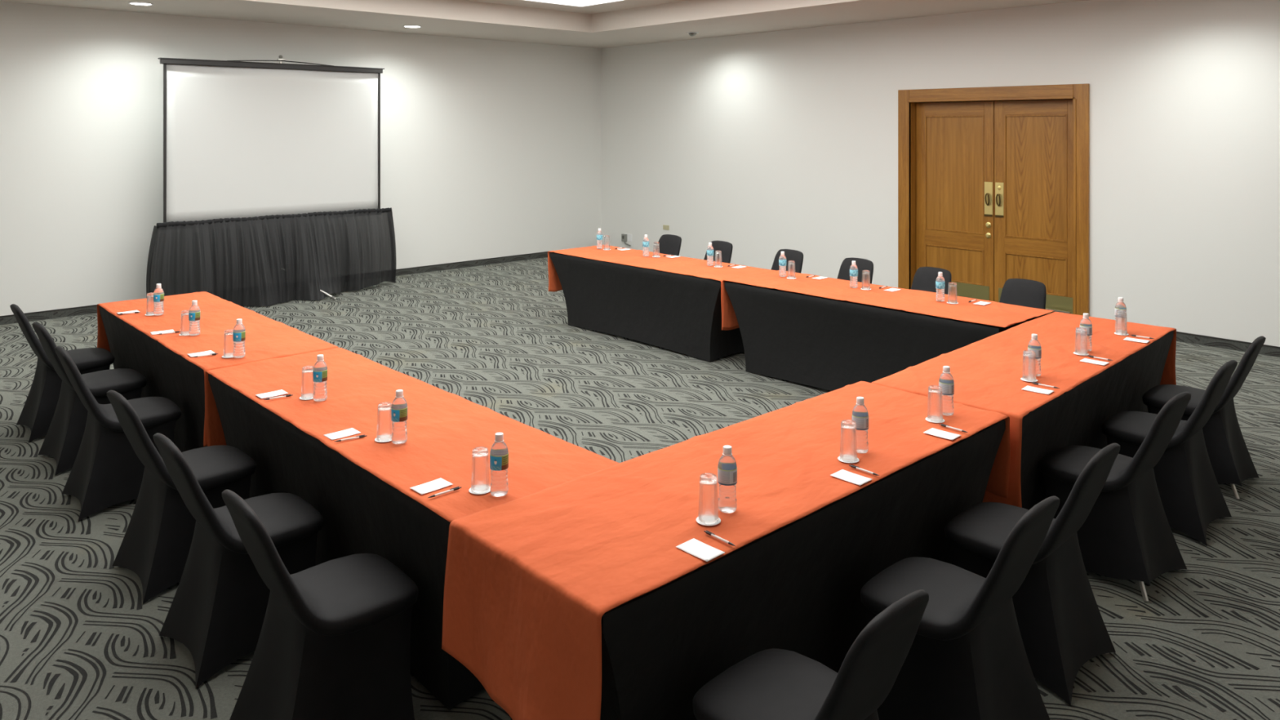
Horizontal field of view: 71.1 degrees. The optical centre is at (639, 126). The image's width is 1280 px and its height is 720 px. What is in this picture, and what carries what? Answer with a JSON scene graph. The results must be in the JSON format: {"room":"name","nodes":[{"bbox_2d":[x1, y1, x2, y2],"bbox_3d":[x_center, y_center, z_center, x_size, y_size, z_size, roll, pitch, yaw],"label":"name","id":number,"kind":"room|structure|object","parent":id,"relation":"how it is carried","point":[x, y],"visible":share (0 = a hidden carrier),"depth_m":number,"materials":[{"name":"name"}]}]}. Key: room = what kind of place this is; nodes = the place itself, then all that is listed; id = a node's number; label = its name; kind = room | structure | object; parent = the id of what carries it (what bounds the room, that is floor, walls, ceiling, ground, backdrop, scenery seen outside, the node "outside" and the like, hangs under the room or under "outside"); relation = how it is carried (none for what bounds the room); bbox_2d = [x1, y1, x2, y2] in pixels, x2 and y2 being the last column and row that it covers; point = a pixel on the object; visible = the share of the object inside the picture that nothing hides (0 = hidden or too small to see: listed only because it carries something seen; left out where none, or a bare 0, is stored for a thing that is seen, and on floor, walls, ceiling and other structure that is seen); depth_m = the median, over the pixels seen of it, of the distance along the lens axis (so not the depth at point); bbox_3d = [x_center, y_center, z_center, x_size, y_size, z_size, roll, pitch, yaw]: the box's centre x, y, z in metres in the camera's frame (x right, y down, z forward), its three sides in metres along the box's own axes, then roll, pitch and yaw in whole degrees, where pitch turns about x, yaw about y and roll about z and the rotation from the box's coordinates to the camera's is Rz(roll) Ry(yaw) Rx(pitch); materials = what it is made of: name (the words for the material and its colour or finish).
{"room":"conference room","nodes":[
{"label":"conference room","id":0,"kind":"room"},
{"bbox_2d":[0,1,600,315],"bbox_3d":[-5.101,0.080,11.023,12.360,4.000,0.220,0,0,-43],"label":"wall","id":1,"kind":"structure","parent":0,"point":[490,148],"depth_m":11.18,"materials":[{"name":"white"}]},
{"bbox_2d":[0,246,586,324],"bbox_3d":[-5.033,2.033,10.928,11.890,0.094,0.014,0,0,-43],"label":"baseboard","id":2,"kind":"structure","parent":1,"relation":"attached to","point":[89,309],"depth_m":12.61,"materials":[{"name":"rubber"}]},
{"bbox_2d":[0,0,1085,48],"bbox_3d":[-0.455,-1.595,6.017,11.920,0.570,13.440,0,0,-43],"label":"ceiling","id":3,"kind":"structure","parent":0,"point":[624,22],"depth_m":11.01,"materials":[{"name":"beige"}]},
{"bbox_2d":[525,0,622,6],"bbox_3d":[-0.588,-1.625,6.925,6.156,0.140,7.146,0,0,-43],"label":"ceiling light","id":4,"kind":"object","parent":3,"relation":"attached to","point":[570,2],"visible":1,"depth_m":11.43,"materials":[{"name":"white plastic"}]},
{"bbox_2d":[0,257,1279,719],"bbox_3d":[-0.455,2.104,6.017,11.920,0.051,13.440,0,0,-43],"label":"floor","id":5,"kind":"structure","parent":0,"point":[79,640],"depth_m":4.75,"materials":[{"name":"grey carpet"}]},
{"bbox_2d":[9,303,115,442],"bbox_3d":[-3.998,1.640,6.208,0.582,0.879,0.472,0,0,-43],"label":"banquet chair","id":6,"kind":"object","parent":5,"relation":"on","point":[37,412],"visible":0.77,"depth_m":6.03,"materials":[{"name":"black fabric"}]},
{"bbox_2d":[31,322,146,475],"bbox_3d":[-3.466,1.640,5.650,0.582,0.879,0.472,0,0,-44],"label":"banquet chair","id":7,"kind":"object","parent":5,"relation":"on","point":[62,442],"visible":0.64,"depth_m":5.52,"materials":[{"name":"black fabric"}]},
{"bbox_2d":[54,346,181,521],"bbox_3d":[-2.928,1.640,5.033,0.582,0.879,0.472,0,0,-42],"label":"banquet chair","id":8,"kind":"object","parent":5,"relation":"on","point":[106,472],"visible":0.79,"depth_m":4.88,"materials":[{"name":"black fabric"}]},
{"bbox_2d":[99,306,207,452],"bbox_3d":[-2.919,1.700,6.007,0.750,0.754,2.447,0,0,-43],"label":"banquet table","id":9,"kind":"object","parent":5,"relation":"on","point":[168,375],"visible":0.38,"depth_m":5.53,"materials":[{"name":"black fabric"}]},
{"bbox_2d":[97,291,337,446],"bbox_3d":[-2.926,1.537,6.014,0.764,0.456,2.494,0,0,-43],"label":"tablecloth","id":10,"kind":"object","parent":9,"relation":"on","point":[266,338],"visible":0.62,"depth_m":5.81,"materials":[{"name":"fabric"}]},
{"bbox_2d":[153,283,164,315],"bbox_3d":[-3.348,1.202,6.229,0.066,0.215,0.066,0,0,-45],"label":"water bottle","id":11,"kind":"object","parent":10,"relation":"on","point":[158,294],"visible":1,"depth_m":6.21,"materials":[{"name":"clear plastic"}]},
{"bbox_2d":[188,300,200,335],"bbox_3d":[-2.799,1.202,5.628,0.066,0.215,0.066,0,0,-35],"label":"water bottle","id":12,"kind":"object","parent":10,"relation":"on","point":[194,313],"visible":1,"depth_m":5.61,"materials":[{"name":"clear plastic"}]},
{"bbox_2d":[187,350,214,356],"bbox_3d":[-2.534,1.312,5.171,0.130,0.002,0.082,0,0,-41],"label":"note card","id":13,"kind":"object","parent":10,"relation":"on","point":[209,352],"visible":1,"depth_m":5.17,"materials":[{"name":"white paper"}]},
{"bbox_2d":[232,318,245,358],"bbox_3d":[-2.276,1.202,5.087,0.066,0.215,0.066,0,0,45],"label":"water bottle","id":14,"kind":"object","parent":10,"relation":"on","point":[239,331],"visible":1,"depth_m":5.06,"materials":[{"name":"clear plastic"}]},
{"bbox_3d":[-3.410,1.311,6.253,0.082,0.002,0.082,0,0,-43],"label":"coaster","id":15,"kind":"object","parent":10,"relation":"on","visible":0},
{"bbox_2d":[146,292,154,315],"bbox_3d":[-3.410,1.236,6.253,0.067,0.148,0.067,0,0,16],"label":"drinking glass","id":16,"kind":"object","parent":15,"relation":"on","point":[149,303],"visible":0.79,"depth_m":6.22,"materials":[{"name":"white"}]},
{"bbox_3d":[-2.866,1.311,5.656,0.082,0.002,0.082,0,0,-43],"label":"coaster","id":17,"kind":"object","parent":10,"relation":"on","visible":0},
{"bbox_2d":[180,310,189,335],"bbox_3d":[-2.866,1.236,5.656,0.067,0.148,0.067,0,0,11],"label":"drinking glass","id":18,"kind":"object","parent":17,"relation":"on","point":[184,322],"visible":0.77,"depth_m":5.63,"materials":[{"name":"white"}]},
{"bbox_3d":[-2.345,1.311,5.118,0.082,0.002,0.082,0,0,-43],"label":"coaster","id":19,"kind":"object","parent":10,"relation":"on","visible":0},
{"bbox_2d":[222,328,233,357],"bbox_3d":[-2.345,1.236,5.118,0.067,0.148,0.067,0,0,-1],"label":"drinking glass","id":20,"kind":"object","parent":19,"relation":"on","point":[228,335],"visible":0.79,"depth_m":5.09,"materials":[{"name":"white"}]},
{"bbox_2d":[106,390,256,604],"bbox_3d":[-2.154,1.640,4.221,0.582,0.879,0.472,0,0,-45],"label":"banquet chair","id":21,"kind":"object","parent":5,"relation":"on","point":[156,544],"visible":0.76,"depth_m":4.08,"materials":[{"name":"black fabric"}]},
{"bbox_2d":[152,432,323,688],"bbox_3d":[-1.624,1.640,3.636,0.582,0.879,0.472,0,0,-43],"label":"banquet chair","id":22,"kind":"object","parent":5,"relation":"on","point":[217,611],"visible":0.82,"depth_m":3.49,"materials":[{"name":"black fabric"}]},
{"bbox_2d":[157,55,384,299],"bbox_3d":[-4.362,0.607,10.852,2.592,2.936,0.933,0,0,-27],"label":"projection screen","id":23,"kind":"object","parent":5,"relation":"on","point":[242,139],"visible":0.91,"depth_m":10.70,"materials":[{"name":"white"}]},
{"bbox_2d":[146,207,395,306],"bbox_3d":[-4.182,1.559,10.655,2.935,1.018,0.522,0,0,-43],"label":"skirt","id":24,"kind":"object","parent":23,"relation":"hanging from","point":[266,260],"visible":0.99,"depth_m":10.53,"materials":[{"name":"black fabric"}]},
{"bbox_2d":[222,489,418,719],"bbox_3d":[-1.093,1.640,3.079,0.582,0.879,0.472,0,0,-42],"label":"banquet chair","id":25,"kind":"object","parent":5,"relation":"on","point":[333,643],"visible":1,"depth_m":2.99,"materials":[{"name":"black fabric"}]},
{"bbox_2d":[208,373,484,711],"bbox_3d":[-1.212,1.700,4.168,0.750,0.754,2.516,0,0,-43],"label":"banquet table","id":26,"kind":"object","parent":5,"relation":"on","point":[362,513],"visible":0.32,"depth_m":3.58,"materials":[{"name":"black fabric"}]},
{"bbox_2d":[204,347,619,522],"bbox_3d":[-1.203,1.541,4.159,0.761,0.464,2.562,0,0,-43],"label":"tablecloth","id":27,"kind":"object","parent":26,"relation":"on","point":[444,428],"visible":0.85,"depth_m":3.89,"materials":[{"name":"fabric"}]},
{"bbox_2d":[255,389,288,398],"bbox_3d":[-1.804,1.312,4.388,0.130,0.002,0.082,0,0,-43],"label":"note card","id":28,"kind":"object","parent":27,"relation":"on","point":[281,392],"visible":1,"depth_m":4.39,"materials":[{"name":"white paper"}]},
{"bbox_2d":[312,354,327,401],"bbox_3d":[-1.530,1.202,4.286,0.066,0.215,0.066,0,0,-36],"label":"water bottle","id":29,"kind":"object","parent":27,"relation":"on","point":[320,368],"visible":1,"depth_m":4.26,"materials":[{"name":"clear plastic"}]},
{"bbox_2d":[324,427,360,439],"bbox_3d":[-1.270,1.312,3.820,0.130,0.002,0.082,0,0,-44],"label":"note card","id":30,"kind":"object","parent":27,"relation":"on","point":[348,432],"visible":1,"depth_m":3.82,"materials":[{"name":"white paper"}]},
{"bbox_2d":[374,438,391,442],"bbox_3d":[-1.071,1.311,3.759,0.082,0.002,0.082,0,0,-43],"label":"coaster","id":31,"kind":"object","parent":27,"relation":"on","point":[375,440],"visible":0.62,"depth_m":3.73,"materials":[{"name":"white paper"}]},
{"bbox_2d":[376,402,391,441],"bbox_3d":[-1.071,1.236,3.759,0.067,0.148,0.067,0,0,20],"label":"drinking glass","id":32,"kind":"object","parent":31,"relation":"on","point":[384,430],"visible":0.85,"depth_m":3.73,"materials":[{"name":"white"}]},
{"bbox_2d":[391,389,407,444],"bbox_3d":[-0.997,1.202,3.713,0.066,0.215,0.066,0,0,-19],"label":"water bottle","id":33,"kind":"object","parent":27,"relation":"on","point":[399,405],"visible":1,"depth_m":3.69,"materials":[{"name":"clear plastic"}]},
{"bbox_2d":[409,478,453,494],"bbox_3d":[-0.760,1.312,3.265,0.130,0.002,0.082,0,0,-45],"label":"note card","id":34,"kind":"object","parent":27,"relation":"on","point":[439,483],"visible":1,"depth_m":3.27,"materials":[{"name":"white paper"}]},
{"bbox_2d":[427,486,461,497],"bbox_3d":[-0.698,1.306,3.198,0.136,0.011,0.009,0,0,-43],"label":"pen","id":35,"kind":"object","parent":27,"relation":"on","point":[456,487],"visible":1,"depth_m":3.20,"materials":[{"name":"white"}]},
{"bbox_2d":[468,486,490,494],"bbox_3d":[-0.577,1.311,3.233,0.082,0.002,0.082,0,0,-43],"label":"coaster","id":36,"kind":"object","parent":27,"relation":"on","point":[469,490],"visible":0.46,"depth_m":3.21,"materials":[{"name":"white paper"}]},
{"bbox_2d":[471,446,489,493],"bbox_3d":[-0.577,1.236,3.233,0.067,0.148,0.067,0,0,11],"label":"drinking glass","id":37,"kind":"object","parent":36,"relation":"on","point":[480,477],"visible":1,"depth_m":3.21,"materials":[{"name":"white"}]},
{"bbox_2d":[489,432,508,497],"bbox_3d":[-0.502,1.202,3.191,0.066,0.215,0.066,0,0,-27],"label":"water bottle","id":38,"kind":"object","parent":27,"relation":"on","point":[499,452],"visible":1,"depth_m":3.17,"materials":[{"name":"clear plastic"}]},
{"bbox_3d":[-1.607,1.311,4.337,0.082,0.002,0.082,0,0,-43],"label":"coaster","id":39,"kind":"object","parent":27,"relation":"on","visible":0},
{"bbox_2d":[301,365,314,399],"bbox_3d":[-1.607,1.236,4.337,0.067,0.148,0.067,0,0,-10],"label":"drinking glass","id":40,"kind":"object","parent":39,"relation":"on","point":[307,383],"visible":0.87,"depth_m":4.31,"materials":[{"name":"white"}]},
{"bbox_2d":[549,252,744,361],"bbox_3d":[0.144,1.700,8.822,0.770,0.754,2.435,0,0,-43],"label":"banquet table","id":41,"kind":"object","parent":5,"relation":"on","point":[682,313],"visible":0.7,"depth_m":8.43,"materials":[{"name":"black fabric"}]},
{"bbox_2d":[547,244,776,330],"bbox_3d":[0.139,1.537,8.828,0.781,0.455,2.480,0,0,-43],"label":"tablecloth","id":42,"kind":"object","parent":41,"relation":"on","point":[699,268],"visible":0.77,"depth_m":8.72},
{"bbox_2d":[596,228,602,248],"bbox_3d":[-0.434,1.202,9.609,0.066,0.215,0.066,0,0,-34],"label":"water bottle","id":43,"kind":"object","parent":42,"relation":"on","point":[599,234],"visible":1,"depth_m":9.58,"materials":[{"name":"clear plastic"}]},
{"bbox_2d":[642,234,648,256],"bbox_3d":[0.060,1.202,9.051,0.066,0.215,0.066,0,0,45],"label":"water bottle","id":44,"kind":"object","parent":42,"relation":"on","point":[646,241],"visible":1,"depth_m":9.03,"materials":[{"name":"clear plastic"}]},
{"bbox_2d":[706,242,713,266],"bbox_3d":[0.662,1.202,8.443,0.066,0.215,0.066,0,0,-32],"label":"water bottle","id":45,"kind":"object","parent":42,"relation":"on","point":[709,249],"visible":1,"depth_m":8.42,"materials":[{"name":"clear plastic"}]},
{"bbox_3d":[-0.352,1.311,9.551,0.082,0.002,0.082,0,0,-43],"label":"coaster","id":46,"kind":"object","parent":42,"relation":"on","visible":0},
{"bbox_2d":[604,235,609,249],"bbox_3d":[-0.352,1.236,9.551,0.067,0.148,0.067,0,0,42],"label":"drinking glass","id":47,"kind":"object","parent":46,"relation":"on","point":[606,237],"visible":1,"depth_m":9.52,"materials":[{"name":"white"}]},
{"bbox_3d":[0.164,1.311,9.021,0.082,0.002,0.082,0,0,-43],"label":"coaster","id":48,"kind":"object","parent":42,"relation":"on","visible":0},
{"bbox_2d":[653,241,659,257],"bbox_3d":[0.164,1.236,9.021,0.067,0.148,0.067,0,0,-8],"label":"drinking glass","id":49,"kind":"object","parent":48,"relation":"on","point":[655,244],"visible":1,"depth_m":9.00,"materials":[{"name":"white"}]},
{"bbox_3d":[0.734,1.311,8.385,0.082,0.002,0.082,0,0,-43],"label":"coaster","id":50,"kind":"object","parent":42,"relation":"on","visible":0},
{"bbox_2d":[715,250,721,266],"bbox_3d":[0.734,1.236,8.385,0.067,0.148,0.067,0,0,30],"label":"drinking glass","id":51,"kind":"object","parent":50,"relation":"on","point":[717,253],"visible":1,"depth_m":8.36,"materials":[{"name":"white"}]},
{"bbox_2d":[658,234,681,256],"bbox_3d":[0.152,1.640,9.761,0.582,0.879,0.472,0,0,-44],"label":"banquet chair","id":52,"kind":"object","parent":5,"relation":"on","point":[669,244],"visible":0.15,"depth_m":9.88,"materials":[{"name":"black fabric"}]},
{"bbox_2d":[703,240,733,263],"bbox_3d":[0.656,1.640,9.218,0.582,0.879,0.472,0,0,-43],"label":"banquet chair","id":53,"kind":"object","parent":5,"relation":"on","point":[726,247],"visible":0.16,"depth_m":9.32,"materials":[{"name":"black fabric"}]},
{"bbox_2d":[510,419,1005,719],"bbox_3d":[0.521,1.700,3.511,2.410,0.754,0.768,0,0,-43],"label":"banquet table","id":54,"kind":"object","parent":5,"relation":"on","point":[796,587],"visible":0.39,"depth_m":3.04,"materials":[{"name":"black fabric"}]},
{"bbox_2d":[441,381,1010,719],"bbox_3d":[0.506,1.544,3.497,2.478,0.487,0.780,0,0,-43],"label":"tablecloth","id":55,"kind":"object","parent":54,"relation":"on","point":[531,580],"visible":0.91,"depth_m":2.93,"materials":[{"name":"fabric"}]},
{"bbox_2d":[675,538,724,561],"bbox_3d":[0.185,1.303,2.756,0.082,0.002,0.130,0,0,-44],"label":"note card","id":56,"kind":"object","parent":55,"relation":"on","point":[694,547],"visible":1,"depth_m":2.76,"materials":[{"name":"white paper"}]},
{"bbox_2d":[696,517,720,525],"bbox_3d":[0.227,1.303,2.963,0.082,0.002,0.082,0,0,-43],"label":"coaster","id":57,"kind":"object","parent":55,"relation":"on","point":[719,519],"visible":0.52,"depth_m":2.94,"materials":[{"name":"white paper"}]},
{"bbox_2d":[697,472,718,524],"bbox_3d":[0.227,1.228,2.963,0.067,0.148,0.067,0,0,5],"label":"drinking glass","id":58,"kind":"object","parent":57,"relation":"on","point":[708,491],"visible":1,"depth_m":2.94,"materials":[{"name":"white"}]},
{"bbox_2d":[703,529,735,546],"bbox_3d":[0.251,1.298,2.822,0.009,0.011,0.136,0,0,-41],"label":"pen","id":59,"kind":"object","parent":55,"relation":"on","point":[707,532],"visible":1,"depth_m":2.82,"materials":[{"name":"white"}]},
{"bbox_2d":[717,444,737,513],"bbox_3d":[0.296,1.193,3.038,0.066,0.215,0.066,0,0,-12],"label":"water bottle","id":60,"kind":"object","parent":55,"relation":"on","point":[726,466],"visible":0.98,"depth_m":3.01,"materials":[{"name":"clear plastic"}]},
{"bbox_2d":[837,456,859,463],"bbox_3d":[0.816,1.303,3.507,0.082,0.002,0.082,0,0,-43],"label":"coaster","id":61,"kind":"object","parent":55,"relation":"on","point":[838,458],"visible":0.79,"depth_m":3.48,"materials":[{"name":"white paper"}]},
{"bbox_2d":[840,419,857,462],"bbox_3d":[0.816,1.228,3.507,0.067,0.148,0.067,0,0,4],"label":"drinking glass","id":62,"kind":"object","parent":61,"relation":"on","point":[848,442],"visible":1,"depth_m":3.48,"materials":[{"name":"white"}]},
{"bbox_2d":[830,469,872,485],"bbox_3d":[0.784,1.303,3.325,0.082,0.002,0.130,0,0,-43],"label":"note card","id":63,"kind":"object","parent":55,"relation":"on","point":[842,474],"visible":1,"depth_m":3.32,"materials":[{"name":"white paper"}]},
{"bbox_2d":[851,396,868,453],"bbox_3d":[0.882,1.193,3.587,0.066,0.215,0.066,0,0,-14],"label":"water bottle","id":64,"kind":"object","parent":55,"relation":"on","point":[860,415],"visible":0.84,"depth_m":3.56,"materials":[{"name":"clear plastic"}]},
{"bbox_2d":[925,417,944,422],"bbox_3d":[1.311,1.303,3.978,0.082,0.002,0.082,0,0,-43],"label":"coaster","id":65,"kind":"object","parent":55,"relation":"on","point":[926,417],"visible":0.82,"depth_m":3.95,"materials":[{"name":"white paper"}]},
{"bbox_2d":[927,385,942,422],"bbox_3d":[1.311,1.228,3.978,0.067,0.148,0.067,0,0,-45],"label":"drinking glass","id":66,"kind":"object","parent":65,"relation":"on","point":[935,402],"visible":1,"depth_m":3.95,"materials":[{"name":"white"}]},
{"bbox_2d":[923,427,961,439],"bbox_3d":[1.281,1.303,3.795,0.082,0.002,0.130,0,0,-45],"label":"note card","id":67,"kind":"object","parent":55,"relation":"on","point":[932,431],"visible":1,"depth_m":3.79,"materials":[{"name":"white paper"}]},
{"bbox_2d":[938,365,954,415],"bbox_3d":[1.386,1.193,4.051,0.066,0.215,0.066,0,0,-3],"label":"water bottle","id":68,"kind":"object","parent":55,"relation":"on","point":[946,381],"visible":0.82,"depth_m":4.03,"materials":[{"name":"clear plastic"}]},
{"bbox_2d":[771,248,803,273],"bbox_3d":[1.269,1.640,8.572,0.582,0.879,0.472,0,0,-42],"label":"banquet chair","id":69,"kind":"object","parent":5,"relation":"on","point":[791,255],"visible":0.15,"depth_m":8.70,"materials":[{"name":"black fabric"}]},
{"bbox_2d":[692,589,928,719],"bbox_3d":[0.461,1.640,2.458,0.472,0.879,0.582,0,0,-43],"label":"banquet chair","id":70,"kind":"object","parent":5,"relation":"on","point":[768,684],"visible":1,"depth_m":2.42,"materials":[{"name":"black fabric"}]},
{"bbox_2d":[836,257,873,284],"bbox_3d":[1.799,1.640,7.987,0.582,0.879,0.472,0,0,-44],"label":"banquet chair","id":71,"kind":"object","parent":5,"relation":"on","point":[862,264],"visible":0.16,"depth_m":8.15,"materials":[{"name":"black fabric"}]},
{"bbox_2d":[724,280,1047,391],"bbox_3d":[1.816,1.700,7.021,0.770,0.754,2.422,0,0,-43],"label":"banquet table","id":72,"kind":"object","parent":5,"relation":"on","point":[831,344],"visible":0.52,"depth_m":6.90,"materials":[{"name":"black fabric"}]},
{"bbox_2d":[722,270,1053,328],"bbox_3d":[1.825,1.522,7.011,0.782,0.442,2.472,0,0,-43],"label":"tablecloth","id":73,"kind":"object","parent":72,"relation":"on","point":[993,313],"visible":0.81,"depth_m":6.83,"materials":[{"name":"fabric"}]},
{"bbox_2d":[778,251,786,276],"bbox_3d":[1.240,1.194,7.783,0.066,0.215,0.066,0,0,-33],"label":"water bottle","id":74,"kind":"object","parent":73,"relation":"on","point":[782,260],"visible":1,"depth_m":7.76,"materials":[{"name":"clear plastic"}]},
{"bbox_2d":[849,260,857,288],"bbox_3d":[1.728,1.194,7.239,0.066,0.215,0.066,0,0,-24],"label":"water bottle","id":75,"kind":"object","parent":73,"relation":"on","point":[853,268],"visible":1,"depth_m":7.21,"materials":[{"name":"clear plastic"}]},
{"bbox_2d":[935,271,945,301],"bbox_3d":[2.242,1.194,6.684,0.066,0.215,0.066,0,0,-12],"label":"water bottle","id":76,"kind":"object","parent":73,"relation":"on","point":[940,282],"visible":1,"depth_m":6.66,"materials":[{"name":"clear plastic"}]},
{"bbox_3d":[1.303,1.304,7.702,0.082,0.002,0.082,0,0,-43],"label":"coaster","id":77,"kind":"object","parent":73,"relation":"on","visible":0},
{"bbox_2d":[787,260,795,278],"bbox_3d":[1.303,1.229,7.702,0.067,0.148,0.067,0,0,27],"label":"drinking glass","id":78,"kind":"object","parent":77,"relation":"on","point":[791,264],"visible":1,"depth_m":7.68,"materials":[{"name":"white"}]},
{"bbox_3d":[1.814,1.304,7.189,0.082,0.002,0.082,0,0,-43],"label":"coaster","id":79,"kind":"object","parent":73,"relation":"on","visible":0},
{"bbox_2d":[862,270,870,289],"bbox_3d":[1.814,1.229,7.189,0.067,0.148,0.067,0,0,-5],"label":"drinking glass","id":80,"kind":"object","parent":79,"relation":"on","point":[865,273],"visible":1,"depth_m":7.16,"materials":[{"name":"white"}]},
{"bbox_3d":[2.312,1.304,6.625,0.082,0.002,0.082,0,0,-43],"label":"coaster","id":81,"kind":"object","parent":73,"relation":"on","visible":0},
{"bbox_2d":[947,282,957,303],"bbox_3d":[2.312,1.229,6.625,0.067,0.148,0.067,0,0,-2],"label":"drinking glass","id":82,"kind":"object","parent":81,"relation":"on","point":[952,291],"visible":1,"depth_m":6.60,"materials":[{"name":"white"}]},
{"bbox_2d":[911,266,951,294],"bbox_3d":[2.310,1.640,7.451,0.582,0.879,0.472,0,0,-43],"label":"banquet chair","id":83,"kind":"object","parent":5,"relation":"on","point":[925,277],"visible":0.12,"depth_m":7.61,"materials":[{"name":"black fabric"}]},
{"bbox_2d":[860,496,1059,719],"bbox_3d":[1.081,1.640,3.048,0.472,0.879,0.582,0,0,-44],"label":"banquet chair","id":84,"kind":"object","parent":5,"relation":"on","point":[966,659],"visible":0.88,"depth_m":2.94,"materials":[{"name":"black fabric"}]},
{"bbox_2d":[999,278,1046,309],"bbox_3d":[2.839,1.640,6.852,0.582,0.879,0.472,0,0,-45],"label":"banquet chair","id":85,"kind":"object","parent":5,"relation":"on","point":[1016,291],"visible":0.17,"depth_m":6.99,"materials":[{"name":"black fabric"}]},
{"bbox_2d":[944,443,1119,706],"bbox_3d":[1.542,1.640,3.537,0.472,0.879,0.582,0,0,-45],"label":"banquet chair","id":86,"kind":"object","parent":5,"relation":"on","point":[1062,627],"visible":0.72,"depth_m":3.39,"materials":[{"name":"black fabric"}]},
{"bbox_2d":[1020,330,1173,510],"bbox_3d":[2.343,1.700,5.226,0.765,0.754,2.492,0,0,45],"label":"banquet table","id":87,"kind":"object","parent":5,"relation":"on","point":[1076,417],"visible":0.27,"depth_m":4.79,"materials":[{"name":"black fabric"}]},
{"bbox_2d":[871,311,1176,507],"bbox_3d":[2.348,1.557,5.231,0.779,0.494,2.534,0,0,45],"label":"tablecloth","id":88,"kind":"object","parent":87,"relation":"on","point":[986,373],"visible":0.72,"depth_m":4.92,"materials":[{"name":"fabric"}]},
{"bbox_2d":[1027,333,1041,376],"bbox_3d":[2.078,1.202,4.716,0.066,0.215,0.066,0,0,5],"label":"water bottle","id":89,"kind":"object","parent":88,"relation":"on","point":[1034,344],"visible":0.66,"depth_m":4.69,"materials":[{"name":"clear plastic"}]},
{"bbox_2d":[1022,385,1053,394],"bbox_3d":[1.980,1.312,4.456,0.130,0.002,0.082,0,0,43],"label":"note card","id":90,"kind":"object","parent":88,"relation":"on","point":[1027,388],"visible":1,"depth_m":4.45,"materials":[{"name":"white paper"}]},
{"bbox_2d":[1080,313,1092,351],"bbox_3d":[2.609,1.202,5.239,0.066,0.215,0.066,0,0,13],"label":"water bottle","id":91,"kind":"object","parent":88,"relation":"on","point":[1085,322],"visible":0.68,"depth_m":5.21,"materials":[{"name":"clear plastic"}]},
{"bbox_2d":[1080,358,1109,365],"bbox_3d":[2.533,1.312,4.991,0.082,0.002,0.130,0,0,-45],"label":"note card","id":92,"kind":"object","parent":88,"relation":"on","point":[1085,360],"visible":1,"depth_m":4.99,"materials":[{"name":"white paper"}]},
{"bbox_2d":[1115,297,1126,330],"bbox_3d":[3.076,1.202,5.731,0.066,0.215,0.066,0,0,17],"label":"water bottle","id":93,"kind":"object","parent":88,"relation":"on","point":[1120,304],"visible":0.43,"depth_m":5.72,"materials":[{"name":"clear plastic"}]},
{"bbox_3d":[2.016,1.311,4.640,0.082,0.002,0.082,0,0,-43],"label":"coaster","id":94,"kind":"object","parent":88,"relation":"on","visible":0},
{"bbox_2d":[1022,350,1035,381],"bbox_3d":[2.016,1.236,4.640,0.067,0.148,0.067,0,0,6],"label":"drinking glass","id":95,"kind":"object","parent":94,"relation":"on","point":[1028,370],"visible":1,"depth_m":4.61,"materials":[{"name":"white"}]},
{"bbox_3d":[2.548,1.311,5.171,0.082,0.002,0.082,0,0,-43],"label":"coaster","id":96,"kind":"object","parent":88,"relation":"on","visible":0},
{"bbox_2d":[1075,327,1087,355],"bbox_3d":[2.548,1.236,5.171,0.067,0.148,0.067,0,0,-6],"label":"drinking glass","id":97,"kind":"object","parent":96,"relation":"on","point":[1081,334],"visible":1,"depth_m":5.15,"materials":[{"name":"white"}]},
{"bbox_3d":[3.047,1.311,5.667,0.082,0.002,0.082,0,0,-43],"label":"coaster","id":98,"kind":"object","parent":88,"relation":"on","visible":0},
{"bbox_2d":[1115,309,1127,334],"bbox_3d":[3.046,1.236,5.667,0.067,0.148,0.067,0,0,22],"label":"drinking glass","id":99,"kind":"object","parent":98,"relation":"on","point":[1121,315],"visible":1,"depth_m":5.64,"materials":[{"name":"white"}]},
{"bbox_2d":[1039,391,1191,601],"bbox_3d":[2.228,1.640,4.214,0.472,0.879,0.582,0,0,-42],"label":"banquet chair","id":100,"kind":"object","parent":5,"relation":"on","point":[1126,534],"visible":0.84,"depth_m":4.08,"materials":[{"name":"black fabric"}]},
{"bbox_2d":[1101,360,1237,546],"bbox_3d":[2.806,1.640,4.761,0.472,0.879,0.582,0,0,-44],"label":"banquet chair","id":101,"kind":"object","parent":5,"relation":"on","point":[1191,495],"visible":0.72,"depth_m":4.60,"materials":[{"name":"black fabric"}]},
{"bbox_2d":[1142,336,1266,499],"bbox_3d":[3.320,1.640,5.282,0.582,0.879,0.472,0,0,44],"label":"banquet chair","id":102,"kind":"object","parent":5,"relation":"on","point":[1231,461],"visible":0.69,"depth_m":5.11,"materials":[{"name":"black fabric"}]},
{"bbox_2d":[600,0,1279,346],"bbox_3d":[4.069,0.080,10.066,0.220,4.000,13.660,0,0,-43],"label":"wall","id":103,"kind":"structure","parent":0,"point":[764,144],"depth_m":10.26,"materials":[{"name":"white"}]},
{"bbox_2d":[621,233,631,245],"bbox_3d":[-0.199,1.820,14.466,0.050,0.186,0.236,0,0,-43],"label":"wall socket","id":104,"kind":"object","parent":103,"relation":"attached to","point":[624,237],"visible":1,"depth_m":14.45,"materials":[{"name":"white plastic"}]},
{"bbox_2d":[897,83,1089,316],"bbox_3d":[3.966,0.818,10.136,0.255,2.524,2.206,0,0,-43],"label":"door","id":105,"kind":"structure","parent":103,"relation":"in","point":[993,182],"depth_m":10.10,"materials":[{"name":"brown wood"}]},
{"bbox_2d":[1176,331,1279,357],"bbox_3d":[6.566,2.033,7.203,0.014,0.094,5.625,0,0,-43],"label":"baseboard","id":106,"kind":"structure","parent":103,"relation":"attached to","point":[1237,345],"depth_m":8.39,"materials":[{"name":"rubber"}]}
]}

